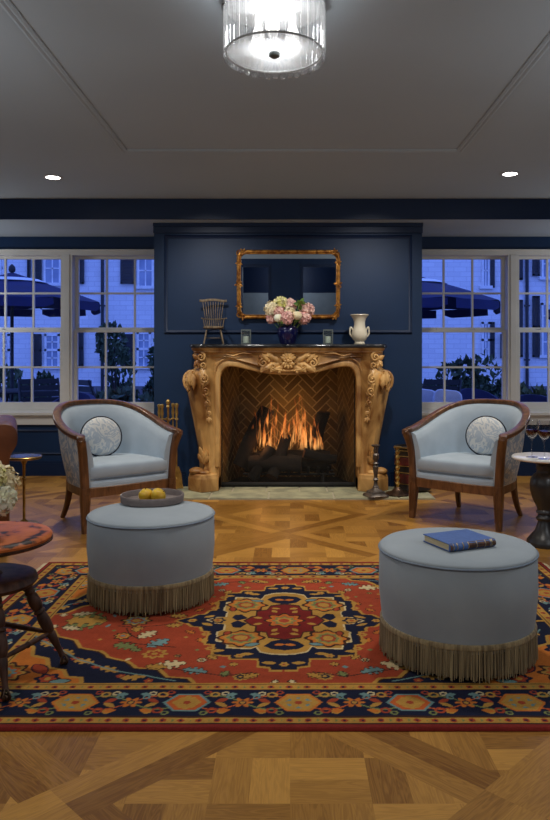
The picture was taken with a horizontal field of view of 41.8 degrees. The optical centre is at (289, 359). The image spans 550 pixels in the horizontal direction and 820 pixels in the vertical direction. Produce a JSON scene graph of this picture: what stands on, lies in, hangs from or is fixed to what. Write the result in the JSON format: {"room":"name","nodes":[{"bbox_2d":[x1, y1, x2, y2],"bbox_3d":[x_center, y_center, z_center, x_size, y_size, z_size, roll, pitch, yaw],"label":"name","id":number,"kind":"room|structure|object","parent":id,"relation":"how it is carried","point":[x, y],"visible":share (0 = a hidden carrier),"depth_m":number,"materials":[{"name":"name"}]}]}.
{"room":"living room","nodes":[
{"label":"living room","id":0,"kind":"room"},
{"bbox_2d":[222,366,239,481],"bbox_3d":[-0.546,0.475,6.455,0.001,1.250,0.516,0,0,18],"label":"wall","id":1,"kind":"structure","parent":0,"point":[230,434],"depth_m":6.49,"materials":[{"name":"brick"}]},
{"bbox_2d":[0,0,549,198],"bbox_3d":[0.000,-1.440,2.125,7.300,0.200,9.850,0,0,0],"label":"ceiling","id":2,"kind":"structure","parent":0,"point":[392,74],"depth_m":3.75,"materials":[{"name":"paint"}]},
{"bbox_2d":[0,0,126,152],"bbox_3d":[-1.073,-1.335,1.010,0.045,0.010,7.220,0,0,0],"label":"trim","id":3,"kind":"structure","parent":2,"relation":"attached to","point":[10,9],"depth_m":3.27,"materials":[{"name":"paint"}]},
{"bbox_2d":[222,0,325,77],"bbox_3d":[-0.058,-1.232,2.700,0.385,0.214,0.384,0,0,0],"label":"flush ceiling light","id":4,"kind":"object","parent":2,"relation":"attached to","point":[273,16],"visible":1,"depth_m":2.69,"materials":[{"name":"clear glass"}]},
{"bbox_2d":[123,149,460,151],"bbox_3d":[0.013,-1.335,4.600,2.145,0.010,0.045,0,0,0],"label":"trim","id":5,"kind":"structure","parent":2,"relation":"attached to","point":[127,150],"depth_m":4.58,"materials":[{"name":"paint"}]},
{"bbox_2d":[456,33,549,152],"bbox_3d":[1.085,-1.335,1.010,0.045,0.010,7.220,0,0,0],"label":"trim","id":6,"kind":"structure","parent":2,"relation":"attached to","point":[544,46],"depth_m":3.55,"materials":[{"name":"paint"}]},
{"bbox_2d":[500,171,519,176],"bbox_3d":[1.581,-1.336,5.173,0.136,0.008,0.136,0,0,0],"label":"recessed light","id":7,"kind":"object","parent":2,"relation":"in","point":[509,173],"visible":1,"depth_m":5.16,"materials":[{"name":"white ceramic"}]},
{"bbox_2d":[0,476,549,819],"bbox_3d":[0.000,1.100,2.225,6.900,0.001,9.650,0,0,0],"label":"floor","id":8,"kind":"structure","parent":0,"point":[45,775],"depth_m":2.00,"materials":[{"name":"brown wood"}]},
{"bbox_2d":[0,415,17,520],"bbox_3d":[-2.062,0.729,4.240,0.854,0.747,0.852,0,0,-21],"label":"leather chair","id":9,"kind":"object","parent":8,"relation":"on","point":[8,424],"visible":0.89,"depth_m":3.98,"materials":[{"name":"brown leather"}]},
{"bbox_2d":[10,454,41,523],"bbox_3d":[-1.773,0.869,4.800,0.228,0.462,0.228,0,0,0],"label":"table","id":10,"kind":"object","parent":8,"relation":"on","point":[23,458],"visible":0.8,"depth_m":4.79,"materials":[{"name":"gold metal"}]},
{"bbox_2d":[53,399,182,533],"bbox_3d":[-1.247,0.697,4.994,0.771,0.822,0.696,0,0,-40],"label":"barrel armchair","id":11,"kind":"object","parent":8,"relation":"on","point":[145,457],"visible":0.95,"depth_m":4.91,"materials":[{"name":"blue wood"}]},
{"bbox_2d":[80,416,121,455],"bbox_3d":[-1.319,0.534,5.033,0.291,0.281,0.131,0,0,-28],"label":"round pillow","id":12,"kind":"object","parent":11,"relation":"on","point":[103,434],"visible":0.84,"depth_m":5.00,"materials":[{"name":"fabric"}]},
{"bbox_2d":[90,453,166,478],"bbox_3d":[-1.210,0.715,4.949,0.568,0.107,0.508,0,0,-40],"label":"seat cushion","id":13,"kind":"object","parent":11,"relation":"on","point":[115,465],"depth_m":4.80,"materials":[{"name":"fabric"}]},
{"bbox_2d":[163,399,178,489],"bbox_3d":[-1.012,0.713,5.980,0.200,0.775,0.200,0,0,0],"label":"stand","id":14,"kind":"object","parent":8,"relation":"on","point":[168,419],"visible":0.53,"depth_m":5.97,"materials":[{"name":"gold metal"}]},
{"bbox_2d":[175,403,183,488],"bbox_3d":[-0.938,0.708,5.943,0.124,0.705,0.048,0,0,0],"label":"shovel","id":15,"kind":"object","parent":14,"relation":"hanging from","point":[178,475],"visible":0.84,"depth_m":5.94,"materials":[{"name":"gold metal"}]},
{"bbox_2d":[0,562,549,730],"bbox_3d":[0.027,1.093,3.008,2.714,0.013,1.756,0,0,0],"label":"rug","id":16,"kind":"object","parent":8,"relation":"on","point":[276,646],"visible":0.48,"depth_m":2.55,"materials":[{"name":"fabric"}]},
{"bbox_2d":[0,521,68,701],"bbox_3d":[-1.044,0.845,2.498,0.452,0.484,0.433,0,0,22],"label":"table","id":17,"kind":"object","parent":16,"relation":"on","point":[16,537],"visible":1,"depth_m":2.48,"materials":[{"name":"brown wood"}]},
{"bbox_3d":[-1.032,0.548,2.460,0.072,0.110,0.072,0,0,0],"label":"bronze vase","id":18,"kind":"object","parent":17,"relation":"on","visible":0},
{"bbox_2d":[0,465,7,485],"bbox_3d":[-0.999,0.463,2.433,0.088,0.221,0.088,0,0,0],"label":"bloom","id":19,"kind":"object","parent":18,"relation":"in","point":[3,474],"visible":0.99,"depth_m":2.43,"materials":[{"name":"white plant"}]},
{"bbox_2d":[0,483,17,515],"bbox_3d":[-0.989,0.489,2.438,0.127,0.170,0.128,0,0,0],"label":"bloom","id":20,"kind":"object","parent":18,"relation":"in","point":[7,501],"visible":0.98,"depth_m":2.42,"materials":[{"name":"white plant"}]},
{"bbox_2d":[1,464,21,495],"bbox_3d":[-0.992,0.463,2.482,0.115,0.220,0.120,0,0,0],"label":"bloom","id":21,"kind":"object","parent":18,"relation":"in","point":[12,478],"visible":0.61,"depth_m":2.48,"materials":[{"name":"beige plant"}]},
{"bbox_2d":[86,501,214,616],"bbox_3d":[-0.640,0.886,3.330,0.585,0.402,0.585,0,0,-28],"label":"ottoman","id":22,"kind":"object","parent":16,"relation":"on","point":[155,559],"visible":0.99,"depth_m":3.09,"materials":[{"name":"blue fabric"}]},
{"bbox_2d":[87,501,213,527],"bbox_3d":[-0.640,0.708,3.330,0.576,0.044,0.576,0,0,0],"label":"cushion","id":23,"kind":"object","parent":22,"relation":"on","point":[185,514],"depth_m":3.19,"materials":[{"name":"blue fabric"}]},
{"bbox_2d":[120,488,183,507],"bbox_3d":[-0.667,0.668,3.490,0.306,0.040,0.306,0,0,0],"label":"round tray","id":24,"kind":"object","parent":22,"relation":"on","point":[173,496],"visible":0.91,"depth_m":3.39,"materials":[{"name":"grey wood"}]},
{"bbox_2d":[138,487,151,498],"bbox_3d":[-0.689,0.644,3.450,0.072,0.073,0.072,0,0,0],"label":"quince","id":25,"kind":"object","parent":24,"relation":"in","point":[145,493],"visible":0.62,"depth_m":3.42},
{"bbox_2d":[151,488,165,498],"bbox_3d":[-0.627,0.645,3.431,0.070,0.070,0.074,0,0,0],"label":"quince","id":26,"kind":"object","parent":24,"relation":"in","point":[157,493],"visible":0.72,"depth_m":3.40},
{"bbox_2d":[378,527,538,683],"bbox_3d":[0.625,0.882,2.700,0.585,0.410,0.585,0,0,-28],"label":"ottoman","id":27,"kind":"object","parent":16,"relation":"on","point":[470,613],"visible":0.97,"depth_m":2.46,"materials":[{"name":"blue fabric"}]},
{"bbox_2d":[379,527,537,569],"bbox_3d":[0.625,0.700,2.700,0.576,0.044,0.576,0,0,0],"label":"cushion","id":28,"kind":"object","parent":27,"relation":"on","point":[405,549],"depth_m":2.55,"materials":[{"name":"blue fabric"}]},
{"bbox_2d":[423,529,495,551],"bbox_3d":[0.623,0.664,2.652,0.200,0.029,0.173,0,0,-23],"label":"book","id":29,"kind":"object","parent":27,"relation":"on","point":[464,539],"visible":1,"depth_m":2.61,"materials":[{"name":"blue fabric"}]},
{"bbox_2d":[179,486,435,499],"bbox_3d":[0.095,1.092,5.925,2.100,0.015,0.530,0,0,0],"label":"hearth","id":30,"kind":"object","parent":8,"relation":"on","point":[224,493],"visible":0.75,"depth_m":5.81,"materials":[{"name":"stone"}]},
{"bbox_2d":[221,376,354,486],"bbox_3d":[-0.015,0.572,6.156,1.144,1.032,0.032,0,0,0],"label":"fire screen","id":31,"kind":"object","parent":30,"relation":"on","point":[223,484],"visible":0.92,"depth_m":6.15,"materials":[{"name":"metal"}]},
{"bbox_2d":[363,444,388,498],"bbox_3d":[0.682,0.880,5.730,0.170,0.410,0.170,0,0,-20],"label":"candlestick","id":32,"kind":"object","parent":30,"relation":"on","point":[375,492],"visible":1,"depth_m":5.71,"materials":[{"name":"grey metal"}]},
{"bbox_2d":[386,446,408,496],"bbox_3d":[0.867,0.891,5.800,0.200,0.388,0.200,0,0,0],"label":"candlestick","id":33,"kind":"object","parent":30,"relation":"on","point":[397,491],"visible":0.98,"depth_m":5.78,"materials":[{"name":"brown metal"}]},
{"bbox_2d":[394,444,430,490],"bbox_3d":[1.030,0.894,6.025,0.312,0.353,0.312,0,0,0],"label":"bin","id":34,"kind":"object","parent":30,"relation":"on","point":[404,462],"visible":0.24,"depth_m":5.91,"materials":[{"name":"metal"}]},
{"bbox_2d":[402,399,529,531],"bbox_3d":[1.287,0.697,5.049,0.771,0.822,0.696,0,0,40],"label":"barrel armchair","id":35,"kind":"object","parent":8,"relation":"on","point":[440,457],"visible":0.95,"depth_m":4.99,"materials":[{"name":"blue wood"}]},
{"bbox_2d":[417,452,493,477],"bbox_3d":[1.250,0.715,5.004,0.568,0.107,0.508,0,0,40],"label":"seat cushion","id":36,"kind":"object","parent":35,"relation":"on","point":[435,464],"depth_m":4.86,"materials":[{"name":"fabric"}]},
{"bbox_2d":[465,416,506,455],"bbox_3d":[1.381,0.534,5.070,0.291,0.281,0.131,0,0,22],"label":"round pillow","id":37,"kind":"object","parent":35,"relation":"on","point":[481,434],"visible":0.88,"depth_m":5.04,"materials":[{"name":"fabric"}]},
{"bbox_2d":[511,452,549,549],"bbox_3d":[1.515,0.835,4.280,0.382,0.530,0.382,0,0,0],"label":"pedestal table","id":38,"kind":"object","parent":8,"relation":"on","point":[539,538],"visible":0.95,"depth_m":4.23,"materials":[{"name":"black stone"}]},
{"bbox_2d":[525,419,538,457],"bbox_3d":[1.418,0.459,4.220,0.076,0.221,0.076,0,0,27],"label":"wine glass","id":39,"kind":"object","parent":38,"relation":"on","point":[531,432],"visible":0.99,"depth_m":4.20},
{"bbox_2d":[537,421,549,459],"bbox_3d":[1.463,0.459,4.140,0.076,0.221,0.076,0,0,27],"label":"wine glass","id":40,"kind":"object","parent":38,"relation":"on","point":[544,434],"visible":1,"depth_m":4.12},
{"bbox_2d":[0,220,549,236],"bbox_3d":[0.000,-1.257,6.425,6.900,0.166,0.850,0,0,0],"label":"ceiling","id":41,"kind":"structure","parent":0,"point":[8,228],"depth_m":6.33,"materials":[{"name":"paint"}]},
{"bbox_2d":[0,199,549,219],"bbox_3d":[0.000,-1.255,5.990,6.900,0.170,0.020,0,0,0],"label":"trim","id":42,"kind":"structure","parent":41,"relation":"attached to","point":[10,209],"depth_m":5.98,"materials":[{"name":"blue paint"}]},
{"bbox_2d":[0,237,549,460],"bbox_3d":[0.000,-0.170,6.950,6.900,2.540,0.200,0,0,0],"label":"wall","id":43,"kind":"structure","parent":0,"point":[27,441],"depth_m":6.85,"materials":[{"name":"blue paint"}]},
{"bbox_2d":[0,255,60,411],"bbox_3d":[-2.610,-0.258,6.920,0.961,1.515,0.140,0,0,0],"label":"window","id":44,"kind":"structure","parent":43,"relation":"in","point":[32,406],"depth_m":6.90,"materials":[{"name":"paint"}]},
{"bbox_2d":[11,429,60,454],"bbox_3d":[-2.100,0.780,6.844,1.600,0.240,0.012,0,0,0],"label":"trim","id":45,"kind":"structure","parent":43,"relation":"attached to","point":[18,430],"depth_m":6.84,"materials":[{"name":"blue paint"}]},
{"bbox_2d":[10,461,65,475],"bbox_3d":[-2.309,1.030,6.841,2.281,0.140,0.018,0,0,0],"label":"baseboard","id":46,"kind":"structure","parent":43,"relation":"attached to","point":[33,468],"depth_m":6.83,"materials":[{"name":"blue paint"}]},
{"bbox_2d":[0,249,153,424],"bbox_3d":[-2.134,-0.217,6.850,2.052,1.665,0.100,0,0,0],"label":"trim","id":47,"kind":"structure","parent":43,"relation":"attached to","point":[22,418],"depth_m":6.83,"materials":[{"name":"paint"}]},
{"bbox_2d":[73,255,153,411],"bbox_3d":[-1.631,-0.258,6.920,0.959,1.515,0.140,0,0,0],"label":"window","id":48,"kind":"structure","parent":43,"relation":"in","point":[149,406],"depth_m":6.91,"materials":[{"name":"paint"}]},
{"bbox_2d":[422,255,506,411],"bbox_3d":[1.621,-0.258,6.920,0.981,1.515,0.140,0,0,0],"label":"window","id":49,"kind":"structure","parent":43,"relation":"in","point":[426,406],"depth_m":6.91,"materials":[{"name":"paint"}]},
{"bbox_2d":[422,249,549,424],"bbox_3d":[2.133,-0.217,6.850,2.094,1.665,0.100,0,0,0],"label":"trim","id":50,"kind":"structure","parent":43,"relation":"attached to","point":[543,418],"depth_m":6.83,"materials":[{"name":"paint"}]},
{"bbox_2d":[517,461,536,475],"bbox_3d":[2.292,1.030,6.841,2.315,0.140,0.018,0,0,0],"label":"baseboard","id":51,"kind":"structure","parent":43,"relation":"attached to","point":[525,468],"depth_m":6.83,"materials":[{"name":"blue paint"}]},
{"bbox_2d":[519,255,549,411],"bbox_3d":[2.619,-0.258,6.920,0.981,1.515,0.140,0,0,0],"label":"window","id":52,"kind":"structure","parent":43,"relation":"in","point":[533,406],"depth_m":6.90,"materials":[{"name":"paint"}]},
{"bbox_2d":[154,233,421,485],"bbox_3d":[-0.017,-0.037,6.520,2.304,2.274,0.660,0,0,0],"label":"wall","id":53,"kind":"structure","parent":0,"point":[374,272],"depth_m":6.19,"materials":[{"name":"blue paint"}]},
{"bbox_2d":[153,223,422,232],"bbox_3d":[-0.017,-1.131,6.183,2.312,0.085,0.055,0,0,0],"label":"trim","id":54,"kind":"structure","parent":53,"relation":"attached to","point":[157,227],"depth_m":6.17,"materials":[{"name":"blue paint"}]},
{"bbox_2d":[164,235,411,333],"bbox_3d":[-0.017,-0.650,6.181,2.133,0.850,0.018,0,0,0],"label":"trim","id":55,"kind":"structure","parent":53,"relation":"attached to","point":[166,331],"depth_m":6.18,"materials":[{"name":"blue paint"}]},
{"bbox_2d":[235,248,341,320],"bbox_3d":[-0.014,-0.644,6.133,0.921,0.616,0.081,0,0,0],"label":"wall mirror","id":56,"kind":"object","parent":53,"relation":"attached to","point":[263,276],"visible":0.99,"depth_m":6.14,"materials":[{"name":"gold metal"}]},
{"bbox_2d":[183,344,393,492],"bbox_3d":[-0.015,0.480,6.024,1.757,1.220,0.332,0,0,0],"label":"fireplace mantel","id":57,"kind":"object","parent":53,"relation":"attached to","point":[373,384],"visible":0.98,"depth_m":5.95,"materials":[{"name":"brown wood"}]},
{"bbox_2d":[199,299,226,343],"bbox_3d":[-0.641,-0.325,6.032,0.233,0.393,0.193,0,0,-8],"label":"chair","id":58,"kind":"object","parent":57,"relation":"on","point":[206,327],"visible":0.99,"depth_m":6.08,"materials":[{"name":"brown wood"}]},
{"bbox_2d":[241,329,250,343],"bbox_3d":[-0.367,-0.192,6.000,0.083,0.122,0.083,0,0,-4],"label":"candle holder","id":59,"kind":"object","parent":57,"relation":"on","point":[245,338],"visible":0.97,"depth_m":5.97,"materials":[{"name":"clear glass"}]},
{"bbox_2d":[277,325,297,343],"bbox_3d":[-0.021,-0.210,6.000,0.176,0.160,0.176,0,0,0],"label":"vase","id":60,"kind":"object","parent":57,"relation":"on","point":[286,334],"visible":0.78,"depth_m":5.94,"materials":[{"name":"ceramic"}]},
{"bbox_2d":[263,301,279,325],"bbox_3d":[-0.149,-0.359,5.980,0.150,0.279,0.137,0,0,31],"label":"bloom","id":61,"kind":"object","parent":60,"relation":"in","point":[269,308],"visible":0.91,"depth_m":5.94,"materials":[{"name":"beige plant"}]},
{"bbox_2d":[274,296,287,324],"bbox_3d":[-0.076,-0.378,6.001,0.142,0.316,0.138,0,0,0],"label":"bloom","id":62,"kind":"object","parent":60,"relation":"in","point":[280,301],"visible":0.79,"depth_m":5.95,"materials":[{"name":"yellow plant"}]},
{"bbox_2d":[281,311,293,325],"bbox_3d":[-0.027,-0.314,5.910,0.117,0.190,0.146,0,0,-35],"label":"bloom","id":63,"kind":"object","parent":60,"relation":"in","point":[288,318],"visible":0.99,"depth_m":5.87,"materials":[{"name":"pink plant"}]},
{"bbox_2d":[283,298,296,309],"bbox_3d":[-0.009,-0.372,6.019,0.140,0.303,0.148,0,0,0],"label":"bloom","id":64,"kind":"object","parent":60,"relation":"in","point":[290,301],"visible":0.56,"depth_m":5.97,"materials":[{"name":"pink plant"}]},
{"bbox_2d":[297,311,310,327],"bbox_3d":[0.095,-0.316,5.978,0.168,0.195,0.126,0,0,0],"label":"bloom","id":65,"kind":"object","parent":60,"relation":"in","point":[305,319],"visible":0.8,"depth_m":5.95,"materials":[{"name":"pink plant"}]},
{"bbox_2d":[297,302,314,326],"bbox_3d":[0.114,-0.350,5.999,0.192,0.263,0.120,0,0,0],"label":"bloom","id":66,"kind":"object","parent":60,"relation":"in","point":[307,307],"visible":0.86,"depth_m":5.97,"materials":[{"name":"pink plant"}]},
{"bbox_2d":[189,344,386,347],"bbox_3d":[-0.015,-0.114,6.014,1.648,0.032,0.312,0,0,0],"label":"shelf","id":67,"kind":"object","parent":57,"relation":"attached to","point":[191,345],"depth_m":5.89,"materials":[{"name":"black stone"}]},
{"bbox_2d":[323,329,332,343],"bbox_3d":[0.317,-0.192,6.000,0.083,0.122,0.083,0,0,3],"label":"candle holder","id":68,"kind":"object","parent":57,"relation":"on","point":[327,338],"visible":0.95,"depth_m":5.97,"materials":[{"name":"clear glass"}]},
{"bbox_2d":[349,314,369,343],"bbox_3d":[0.579,-0.255,6.000,0.156,0.248,0.156,0,0,-45],"label":"urn","id":69,"kind":"object","parent":57,"relation":"on","point":[359,334],"visible":0.95,"depth_m":5.95,"materials":[{"name":"beige ceramic"}]},
{"bbox_2d":[239,368,336,476],"bbox_3d":[-0.015,0.475,6.696,0.910,1.250,0.001,0,0,0],"label":"firebox","id":70,"kind":"structure","parent":0,"point":[245,374],"depth_m":6.70,"materials":[{"name":"brick"}]},
{"bbox_2d":[228,477,347,481],"bbox_3d":[-0.015,1.093,6.435,1.250,0.011,0.530,0,0,0],"label":"floor","id":71,"kind":"structure","parent":0,"point":[240,479],"depth_m":6.56,"materials":[{"name":"metal"}]},
{"bbox_2d":[243,466,334,481],"bbox_3d":[-0.010,1.008,6.400,0.800,0.166,0.317,0,0,0],"label":"grate","id":72,"kind":"object","parent":71,"relation":"on","point":[308,470],"visible":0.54,"depth_m":6.29,"materials":[{"name":"metal"}]},
{"bbox_2d":[233,405,273,469],"bbox_3d":[-0.324,0.696,6.446,0.381,0.576,0.148,0,0,-20],"label":"log","id":73,"kind":"object","parent":72,"relation":"on","point":[248,445],"visible":0.91,"depth_m":6.39,"materials":[{"name":"brown wood"}]},
{"bbox_2d":[247,445,275,481],"bbox_3d":[-0.250,0.907,6.275,0.271,0.330,0.102,0,0,-28],"label":"log","id":74,"kind":"object","parent":72,"relation":"on","point":[254,475],"visible":0.91,"depth_m":6.23,"materials":[{"name":"brown wood"}]},
{"bbox_2d":[248,455,301,472],"bbox_3d":[-0.130,0.912,6.288,0.470,0.158,0.161,0,0,0],"label":"log","id":75,"kind":"object","parent":72,"relation":"on","point":[282,463],"visible":0.93,"depth_m":6.22,"materials":[{"name":"brown wood"}]},
{"bbox_2d":[266,433,291,479],"bbox_3d":[-0.098,0.847,6.312,0.103,0.389,0.328,0,0,32],"label":"log","id":76,"kind":"object","parent":72,"relation":"on","point":[273,473],"visible":0.82,"depth_m":6.31,"materials":[{"name":"brown wood"}]},
{"bbox_2d":[253,450,329,455],"bbox_3d":[0.010,0.895,6.482,0.700,0.173,0.178,0,0,0],"label":"log","id":77,"kind":"object","parent":72,"relation":"on","point":[292,452],"visible":0.23,"depth_m":6.44,"materials":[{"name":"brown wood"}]},
{"bbox_2d":[260,412,320,448],"bbox_3d":[-0.036,0.500,6.404,0.668,0.640,0.158,0,0,0],"label":"fire","id":78,"kind":"object","parent":77,"relation":"on","point":[303,435],"visible":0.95,"depth_m":6.38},
{"bbox_2d":[306,411,329,450],"bbox_3d":[0.250,0.660,6.508,0.236,0.386,0.129,0,0,10],"label":"log","id":79,"kind":"object","parent":77,"relation":"on","point":[322,417],"visible":0.77,"depth_m":6.45,"materials":[{"name":"brown wood"}]},
{"bbox_2d":[288,454,331,469],"bbox_3d":[0.170,0.897,6.320,0.390,0.145,0.130,0,0,-4],"label":"log","id":80,"kind":"object","parent":72,"relation":"on","point":[305,463],"visible":0.58,"depth_m":6.28,"materials":[{"name":"black wood"}]},
{"bbox_2d":[302,448,336,463],"bbox_3d":[0.259,0.830,6.261,0.300,0.144,0.094,0,0,-10],"label":"log","id":81,"kind":"object","parent":80,"relation":"on","point":[309,454],"visible":1,"depth_m":6.22,"materials":[{"name":"brown wood"}]},
{"bbox_2d":[337,366,354,481],"bbox_3d":[0.516,0.475,6.455,0.001,1.250,0.516,0,0,-18],"label":"wall","id":82,"kind":"structure","parent":0,"point":[346,367],"depth_m":6.50,"materials":[{"name":"brick"}]},
{"label":"outside","id":83,"kind":"structure","parent":0,"visible":0},
{"bbox_3d":[0.000,1.285,20.525,60.000,0.130,26.950,0,0,0],"label":"ground","id":84,"kind":"structure","parent":83,"visible":0},
{"bbox_2d":[0,363,55,401],"bbox_3d":[-5.659,0.675,14.989,1.475,1.243,1.020,0,0,16],"label":"shrub","id":85,"kind":"object","parent":84,"relation":"on","point":[18,373],"visible":0.2,"depth_m":15.09,"materials":[{"name":"green plant"}]},
{"bbox_2d":[0,388,55,401],"bbox_3d":[-4.414,0.855,11.600,1.220,0.750,1.220,0,0,0],"label":"patio table","id":86,"kind":"object","parent":84,"relation":"on","point":[12,391],"visible":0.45,"depth_m":11.33,"materials":[{"name":"metal"}]},
{"bbox_2d":[17,378,59,401],"bbox_3d":[-3.485,0.743,10.261,0.616,0.956,0.721,0,0,-35],"label":"patio chair","id":87,"kind":"object","parent":84,"relation":"on","point":[20,381],"visible":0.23,"depth_m":10.46,"materials":[{"name":"metal"}]},
{"bbox_2d":[0,264,100,401],"bbox_3d":[-4.788,-0.215,12.400,3.020,2.870,3.020,0,0,0],"label":"patio umbrella","id":88,"kind":"object","parent":84,"relation":"on","point":[17,305],"visible":0.67,"depth_m":12.13,"materials":[{"name":"blue fabric"}]},
{"bbox_2d":[52,392,95,401],"bbox_3d":[-2.866,0.780,8.930,0.857,0.720,0.867,0,0,25],"label":"armchair","id":89,"kind":"object","parent":84,"relation":"on","point":[81,396],"visible":0.03,"depth_m":9.24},
{"bbox_2d":[78,380,95,397],"bbox_3d":[-2.636,0.743,10.152,0.721,0.956,0.616,0,0,-40],"label":"patio chair","id":90,"kind":"object","parent":84,"relation":"on","point":[86,383],"visible":0.12,"depth_m":9.86,"materials":[{"name":"metal"}]},
{"bbox_2d":[94,320,136,390],"bbox_3d":[-3.405,0.222,14.007,0.795,2.010,1.181,0,0,0],"label":"bushy tree","id":91,"kind":"object","parent":84,"relation":"on","point":[115,347],"visible":0.75,"depth_m":13.85,"materials":[{"name":"green plant"}]},
{"bbox_2d":[94,383,149,401],"bbox_3d":[-2.698,0.805,11.947,1.337,0.866,0.827,0,0,0],"label":"shrub","id":92,"kind":"object","parent":84,"relation":"on","point":[126,394],"visible":0.22,"depth_m":11.88,"materials":[{"name":"green plant"}]},
{"bbox_2d":[141,379,153,397],"bbox_3d":[-2.694,0.696,15.231,0.984,1.090,0.871,0,0,0],"label":"shrub","id":93,"kind":"object","parent":84,"relation":"on","point":[149,386],"visible":0.12,"depth_m":15.20,"materials":[{"name":"green plant"}]},
{"bbox_2d":[146,338,153,382],"bbox_3d":[-2.377,0.414,13.028,0.462,1.619,0.611,0,0,29],"label":"bushy tree","id":94,"kind":"object","parent":84,"relation":"on","point":[150,357],"visible":0.09,"depth_m":12.88,"materials":[{"name":"green plant"}]},
{"bbox_2d":[0,260,549,396],"bbox_3d":[0.000,-3.020,25.930,40.000,8.520,4.140,0,0,0],"label":"brick building","id":95,"kind":"structure","parent":84,"relation":"on","point":[486,273],"depth_m":24.00,"materials":[{"name":"brick"}]},
{"bbox_2d":[34,334,41,365],"bbox_3d":[-8.400,-0.317,23.930,0.267,1.100,0.060,0,0,0],"label":"shutter","id":96,"kind":"object","parent":95,"relation":"hanging from","point":[37,337],"depth_m":23.90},
{"bbox_2d":[35,260,41,280],"bbox_3d":[-8.408,-3.517,23.930,0.283,1.967,0.060,0,0,0],"label":"shutter","id":97,"kind":"object","parent":95,"relation":"hanging from","point":[38,263],"depth_m":23.90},
{"bbox_2d":[78,332,83,365],"bbox_3d":[-6.950,-0.400,23.930,0.167,1.200,0.060,0,0,0],"label":"shutter","id":98,"kind":"object","parent":95,"relation":"hanging from","point":[80,334],"depth_m":23.90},
{"bbox_2d":[80,260,83,283],"bbox_3d":[-6.942,-3.517,23.930,0.183,1.967,0.060,0,0,0],"label":"shutter","id":99,"kind":"object","parent":95,"relation":"hanging from","point":[81,261],"depth_m":23.90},
{"bbox_2d":[120,334,132,365],"bbox_3d":[-5.417,-0.333,23.930,0.433,1.067,0.060,0,0,0],"label":"shutter","id":100,"kind":"object","parent":95,"relation":"hanging from","point":[129,344],"depth_m":23.90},
{"bbox_2d":[120,260,133,283],"bbox_3d":[-5.400,-3.517,23.930,0.467,1.967,0.060,0,0,0],"label":"shutter","id":101,"kind":"object","parent":95,"relation":"hanging from","point":[126,266],"depth_m":23.90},
{"bbox_2d":[490,322,494,356],"bbox_3d":[6.725,-0.667,23.930,0.150,1.200,0.060,0,0,0],"label":"shutter","id":102,"kind":"object","parent":95,"relation":"hanging from","point":[492,324],"depth_m":23.90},
{"bbox_2d":[490,260,494,287],"bbox_3d":[6.733,-3.450,23.930,0.133,2.100,0.060,0,0,0],"label":"shutter","id":103,"kind":"object","parent":95,"relation":"hanging from","point":[492,262],"depth_m":23.90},
{"bbox_2d":[519,300,522,356],"bbox_3d":[7.675,-1.050,23.930,0.117,1.900,0.060,0,0,0],"label":"shutter","id":104,"kind":"object","parent":95,"relation":"hanging from","point":[520,301],"depth_m":23.90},
{"bbox_2d":[519,260,522,279],"bbox_3d":[7.675,-3.583,23.930,0.117,1.833,0.060,0,0,0],"label":"shutter","id":105,"kind":"object","parent":95,"relation":"hanging from","point":[520,261],"depth_m":23.90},
{"bbox_2d":[532,296,539,356],"bbox_3d":[8.183,-1.117,23.930,0.233,2.033,0.060,0,0,0],"label":"shutter","id":106,"kind":"object","parent":95,"relation":"hanging from","point":[535,299],"depth_m":23.90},
{"bbox_2d":[532,260,539,275],"bbox_3d":[8.183,-3.650,23.930,0.233,1.700,0.060,0,0,0],"label":"shutter","id":107,"kind":"object","parent":95,"relation":"hanging from","point":[535,263],"depth_m":23.90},
{"bbox_2d":[422,379,461,392],"bbox_3d":[1.926,0.743,9.857,0.616,0.956,0.721,0,0,40],"label":"patio chair","id":108,"kind":"object","parent":84,"relation":"on","point":[426,381],"visible":0.14,"depth_m":10.08,"materials":[{"name":"metal"}]},
{"bbox_2d":[422,277,499,318],"bbox_3d":[2.050,-0.165,12.200,3.020,2.870,3.020,0,0,-11],"label":"patio umbrella","id":109,"kind":"object","parent":84,"relation":"on","point":[482,304],"visible":0.2,"depth_m":11.35,"materials":[{"name":"fabric"}]},
{"bbox_2d":[435,350,501,396],"bbox_3d":[3.142,0.525,12.733,1.351,1.469,0.922,0,0,0],"label":"bushy tree","id":110,"kind":"object","parent":84,"relation":"on","point":[456,373],"visible":0.36,"depth_m":12.64,"materials":[{"name":"green plant"}]},
{"bbox_2d":[461,388,498,399],"bbox_3d":[2.834,0.780,10.431,0.857,0.720,0.867,0,0,-20],"label":"armchair","id":111,"kind":"object","parent":84,"relation":"on","point":[466,393],"visible":0.07,"depth_m":10.79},
{"bbox_2d":[520,381,546,395],"bbox_3d":[3.678,0.773,11.000,0.531,0.908,0.793,0,0,0],"label":"shrub","id":112,"kind":"object","parent":84,"relation":"on","point":[539,390],"visible":0.13,"depth_m":10.83,"materials":[{"name":"green plant"}]},
{"bbox_2d":[520,394,546,401],"bbox_3d":[2.888,0.780,8.433,0.857,0.720,0.867,0,0,10],"label":"armchair","id":113,"kind":"object","parent":84,"relation":"on","point":[528,397],"visible":0.04,"depth_m":8.80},
{"bbox_3d":[1.806,0.810,8.905,1.000,0.620,0.710,0,0,20],"label":"sofa","id":114,"kind":"object","parent":84,"relation":"on","visible":0},
{"bbox_2d":[422,389,434,401],"bbox_3d":[1.607,0.520,8.700,0.355,0.357,0.226,0,0,29],"label":"cushion","id":115,"kind":"object","parent":114,"relation":"on","point":[427,395],"visible":0.09,"depth_m":8.63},
{"bbox_2d":[432,389,461,401],"bbox_3d":[1.843,0.520,8.450,0.355,0.357,0.226,0,0,11],"label":"cushion","id":116,"kind":"object","parent":114,"relation":"on","point":[451,395],"visible":0.45,"depth_m":8.41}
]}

